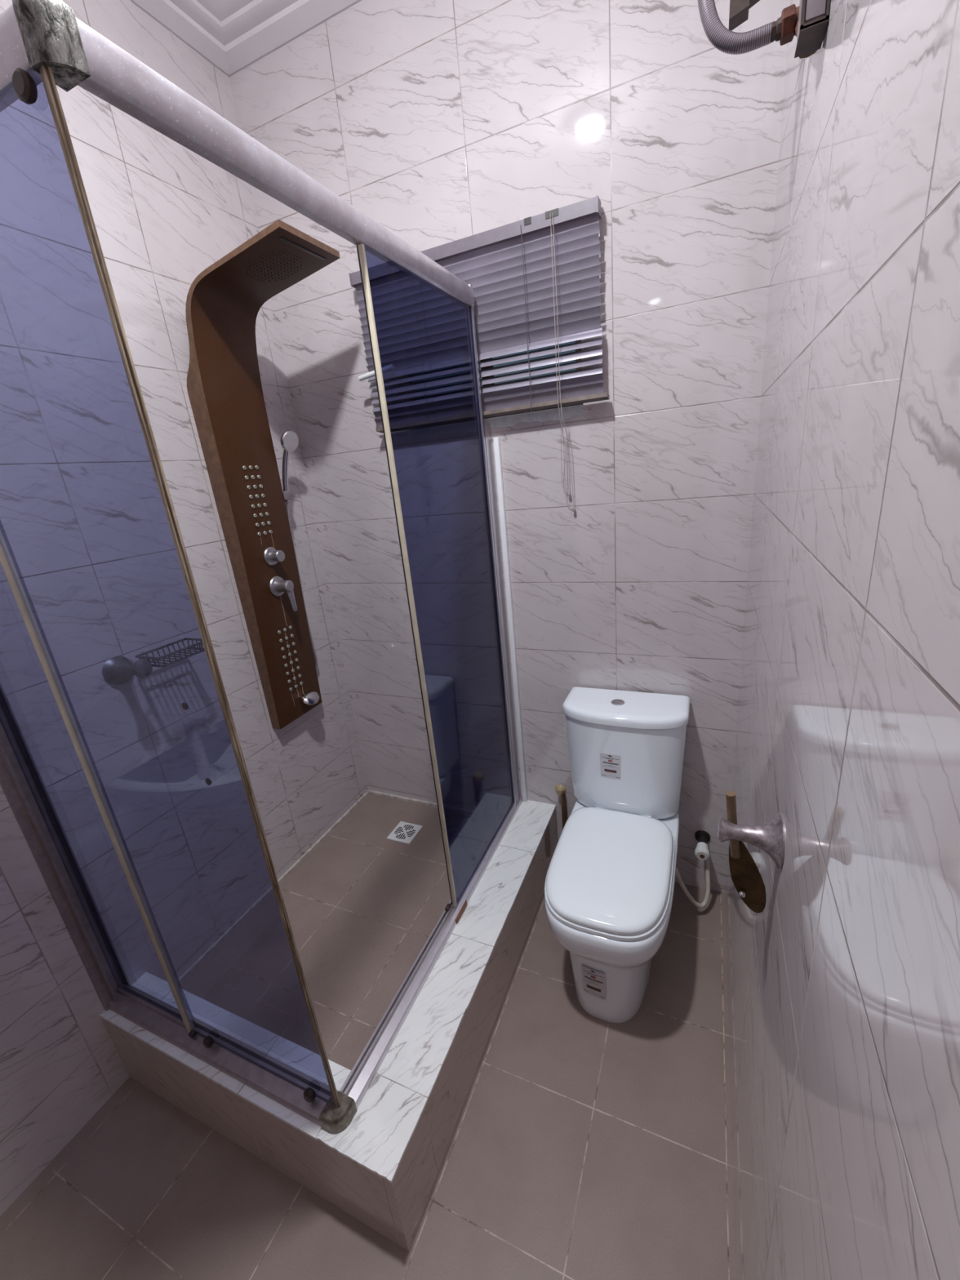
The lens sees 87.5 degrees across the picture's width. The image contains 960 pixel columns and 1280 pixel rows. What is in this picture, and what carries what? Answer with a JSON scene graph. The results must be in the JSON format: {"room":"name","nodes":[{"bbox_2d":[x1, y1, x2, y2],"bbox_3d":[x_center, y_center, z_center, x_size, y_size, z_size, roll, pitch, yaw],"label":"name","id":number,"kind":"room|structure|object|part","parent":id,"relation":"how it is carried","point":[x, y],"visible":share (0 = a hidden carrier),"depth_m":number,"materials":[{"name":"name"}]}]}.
{"room":"bathroom","nodes":[
{"label":"bathroom","id":0,"kind":"room"},
{"bbox_2d":[0,0,367,1216],"bbox_3d":[-1.234,-0.089,0.954,0.120,3.105,2.570,3,20,24],"label":"wall","id":1,"kind":"structure","parent":0,"point":[85,529],"depth_m":1.36,"materials":[{"name":"stone"}]},
{"bbox_2d":[102,637,204,684],"bbox_3d":[-0.900,0.062,1.410,0.143,0.080,0.228,3,20,24],"label":"soap dish","id":2,"kind":"object","parent":1,"relation":"attached to","point":[117,670],"visible":0.96,"depth_m":1.36,"materials":[{"name":"silver metal"}]},
{"bbox_3d":[-0.936,0.086,1.349,0.129,0.080,0.080,3,20,24],"label":"wall post","id":3,"kind":"part","parent":2,"relation":"part of","materials":[{"name":"silver metal"}]},
{"bbox_2d":[135,637,204,667],"bbox_3d":[-0.875,0.040,1.413,0.102,0.032,0.189,3,20,24],"label":"wire basket","id":4,"kind":"object","parent":2,"relation":"on","point":[145,663],"depth_m":1.40,"materials":[{"name":"silver metal"}]},
{"bbox_2d":[185,219,339,728],"bbox_3d":[-0.584,-0.394,1.669,0.461,1.465,0.263,3,20,24],"label":"shower column","id":5,"kind":"structure","parent":1,"relation":"attached to","point":[224,302],"depth_m":1.62,"materials":[{"name":"brown"}]},
{"bbox_3d":[-0.712,-0.292,1.750,0.048,0.064,0.064,3,20,24],"label":"diverter knob","id":6,"kind":"part","parent":5,"relation":"part of","materials":[{"name":"silver metal"}]},
{"bbox_3d":[-0.674,-0.150,1.791,0.026,0.096,0.034,3,20,24],"label":"lever","id":7,"kind":"part","parent":5,"relation":"part of","materials":[{"name":"silver metal"}]},
{"bbox_2d":[280,430,317,666],"bbox_3d":[-0.666,-0.310,1.900,0.125,0.888,0.071,3,20,24],"label":"shower","id":8,"kind":"object","parent":5,"relation":"hanging from","point":[289,440],"visible":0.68,"depth_m":1.78,"materials":[{"name":"silver metal"}]},
{"bbox_3d":[-0.688,-0.593,1.792,0.061,0.192,0.021,-4,18,5],"label":"handle","id":9,"kind":"part","parent":8,"relation":"part of","materials":[{"name":"silver metal"}]},
{"bbox_3d":[-0.663,0.226,1.958,0.052,0.046,0.080,3,20,24],"label":"tub spout","id":10,"kind":"part","parent":5,"relation":"part of","materials":[{"name":"silver metal"}]},
{"bbox_2d":[0,881,736,1279],"bbox_3d":[-0.295,1.337,1.132,1.572,0.080,2.450,3,20,24],"label":"floor","id":11,"kind":"structure","parent":0,"point":[583,1145],"depth_m":1.19,"materials":[{"name":"beige tile"}]},
{"bbox_2d":[99,789,557,1252],"bbox_3d":[-0.353,0.965,1.737,0.945,0.255,1.214,3,20,24],"label":"shower tray","id":12,"kind":"object","parent":11,"relation":"on","point":[362,904],"visible":0.88,"depth_m":1.45,"materials":[{"name":"stone"}]},
{"bbox_2d":[0,0,527,1133],"bbox_3d":[-0.503,-0.018,1.442,0.826,1.816,1.200,3,20,24],"label":"shower enclosure","id":13,"kind":"object","parent":12,"relation":"on","point":[44,41],"visible":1,"depth_m":1.12,"materials":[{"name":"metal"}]},
{"bbox_3d":[-0.829,-0.668,0.694,0.780,0.057,0.020,3,20,24],"label":"rail","id":14,"kind":"part","parent":13,"relation":"part of","materials":[{"name":"metal"}]},
{"bbox_3d":[-0.659,1.009,1.244,0.787,0.030,0.056,3,20,24],"label":"rail","id":15,"kind":"part","parent":13,"relation":"part of","materials":[{"name":"metal"}]},
{"bbox_3d":[-0.243,-0.832,1.009,0.028,0.057,1.084,3,20,24],"label":"rail","id":16,"kind":"part","parent":13,"relation":"part of","materials":[{"name":"metal"}]},
{"bbox_3d":[-0.073,0.837,1.582,0.044,0.030,1.173,3,20,24],"label":"rail","id":17,"kind":"part","parent":13,"relation":"part of","materials":[{"name":"metal"}]},
{"bbox_2d":[386,821,422,844],"bbox_3d":[-0.320,0.820,2.139,0.112,0.005,0.113,3,20,24],"label":"floor drain","id":18,"kind":"object","parent":12,"relation":"on","point":[404,832],"visible":1,"depth_m":2.13,"materials":[{"name":"white plastic"}]},
{"bbox_2d":[544,686,689,1022],"bbox_3d":[0.418,0.654,1.574,0.398,0.798,0.658,3,20,24],"label":"toilet","id":19,"kind":"object","parent":11,"relation":"on","point":[609,886],"visible":1,"depth_m":1.53,"materials":[{"name":"white ceramic"}]},
{"bbox_3d":[0.390,0.677,1.502,0.346,0.016,0.482,3,20,24],"label":"seat","id":20,"kind":"part","parent":19,"relation":"part of","materials":[{"name":"white plastic"}]},
{"bbox_3d":[0.386,0.658,1.492,0.336,0.024,0.470,3,20,24],"label":"lid","id":21,"kind":"part","parent":19,"relation":"part of","materials":[{"name":"white plastic"}]},
{"bbox_3d":[0.494,0.412,1.719,0.388,0.355,0.190,3,20,24],"label":"tank","id":22,"kind":"part","parent":19,"relation":"part of","materials":[{"name":"white ceramic"}]},
{"bbox_3d":[0.473,0.227,1.653,0.398,0.038,0.200,3,20,24],"label":"tank lid","id":23,"kind":"part","parent":19,"relation":"part of","materials":[{"name":"white ceramic"}]},
{"bbox_2d":[229,0,790,893],"bbox_3d":[0.071,-0.491,1.767,1.812,3.105,0.120,3,20,24],"label":"wall","id":24,"kind":"structure","parent":0,"point":[440,122],"depth_m":1.52,"materials":[{"name":"stone"}]},
{"bbox_2d":[129,0,361,76],"bbox_3d":[-0.572,-1.405,0.220,1.572,0.083,2.450,3,20,24],"label":"ceiling","id":25,"kind":"structure","parent":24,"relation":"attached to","point":[232,35],"depth_m":1.46,"materials":[{"name":"white paint"}]},
{"bbox_2d":[348,195,609,511],"bbox_3d":[-0.007,-0.788,1.579,0.805,0.787,0.058,3,20,24],"label":"blind","id":26,"kind":"object","parent":24,"relation":"attached to","point":[535,280],"visible":0.91,"depth_m":1.49,"materials":[{"name":"grey plastic"}]},
{"bbox_2d":[358,364,394,381],"bbox_3d":[-0.344,-0.885,1.662,0.137,0.030,0.016,3,20,24],"label":"tube","id":27,"kind":"object","parent":26,"relation":"attached to","point":[391,366],"visible":0.73,"depth_m":1.66,"materials":[{"name":"white"}]},
{"bbox_3d":[-0.191,-0.928,1.590,0.004,0.468,0.006,3,20,24],"label":"ladder cord","id":28,"kind":"part","parent":26,"relation":"part of","materials":[{"name":"grey plastic"}]},
{"bbox_3d":[-0.049,-1.144,1.467,0.789,0.035,0.042,3,20,24],"label":"head rail","id":29,"kind":"part","parent":26,"relation":"part of","materials":[{"name":"white metal"}]},
{"bbox_3d":[0.007,-0.717,1.600,0.791,0.016,0.039,3,20,24],"label":"rail","id":30,"kind":"part","parent":26,"relation":"part of","materials":[{"name":"grey metal"}]},
{"bbox_3d":[0.134,-0.913,1.446,0.004,0.468,0.006,3,20,24],"label":"ladder cord","id":31,"kind":"part","parent":26,"relation":"part of","materials":[{"name":"grey plastic"}]},
{"bbox_3d":[0.237,-0.781,1.467,0.036,0.760,0.054,3,20,24],"label":"lift cord","id":32,"kind":"part","parent":26,"relation":"part of","materials":[{"name":"grey plastic"}]},
{"bbox_2d":[391,404,582,441],"bbox_3d":[-0.010,-0.705,1.653,0.698,0.036,0.007,3,20,24],"label":"window sill","id":33,"kind":"structure","parent":24,"relation":"attached to","point":[544,415],"depth_m":1.62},
{"bbox_2d":[398,339,582,430],"bbox_3d":[0.019,-0.954,1.653,0.670,0.438,0.035,3,20,24],"label":"window","id":34,"kind":"structure","parent":24,"relation":"in","point":[579,340],"depth_m":1.67,"materials":[{"name":"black glass"}]},
{"bbox_2d":[555,784,566,829],"bbox_3d":[0.330,0.735,2.026,0.047,0.337,0.026,3,20,24],"label":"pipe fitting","id":35,"kind":"object","parent":24,"relation":"attached to","point":[560,789],"visible":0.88,"depth_m":1.98,"materials":[{"name":"plastic"}]},
{"bbox_2d":[724,0,959,1279],"bbox_3d":[0.311,-0.017,0.269,0.120,3.105,2.570,3,20,24],"label":"wall","id":36,"kind":"structure","parent":0,"point":[843,993],"depth_m":0.41,"materials":[{"name":"stone"}]},
{"bbox_2d":[675,830,710,908],"bbox_3d":[0.767,0.818,1.771,0.188,0.224,0.094,-21,24,-39],"label":"valve","id":37,"kind":"object","parent":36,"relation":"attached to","point":[701,851],"visible":0.96,"depth_m":1.75,"materials":[{"name":"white plastic"}]},
{"bbox_3d":[0.777,0.737,1.754,0.048,0.050,0.054,3,20,24],"label":"knob","id":38,"kind":"part","parent":37,"relation":"part of","materials":[{"name":"white plastic"}]},
{"bbox_2d":[717,791,784,912],"bbox_3d":[0.399,0.334,0.752,0.081,0.216,0.076,3,20,24],"label":"paper holder","id":39,"kind":"object","parent":36,"relation":"attached to","point":[746,877],"visible":1,"depth_m":0.74,"materials":[{"name":"silver metal"}]},
{"bbox_3d":[0.394,0.286,0.736,0.081,0.076,0.076,3,20,24],"label":"flared post","id":40,"kind":"part","parent":39,"relation":"part of","materials":[{"name":"silver metal"}]},
{"bbox_2d":[697,0,830,58],"bbox_3d":[0.431,-1.045,0.694,0.138,0.443,0.235,-11,19,-16],"label":"water heater","id":41,"kind":"object","parent":36,"relation":"attached to","point":[807,21],"visible":1,"depth_m":0.77,"materials":[{"name":"metal"}]},
{"bbox_3d":[0.423,-1.015,0.603,0.030,0.440,0.047,3,20,24],"label":"casing","id":42,"kind":"part","parent":41,"relation":"part of","materials":[{"name":"grey plastic"}]},
{"bbox_3d":[0.424,-0.995,0.610,0.031,0.403,0.053,3,20,24],"label":"frame","id":43,"kind":"part","parent":41,"relation":"part of","materials":[{"name":"metal"}]},
{"bbox_3d":[0.415,-0.991,0.587,0.022,0.394,0.003,3,20,24],"label":"plate","id":44,"kind":"part","parent":41,"relation":"part of","materials":[{"name":"white plastic"}]}
]}

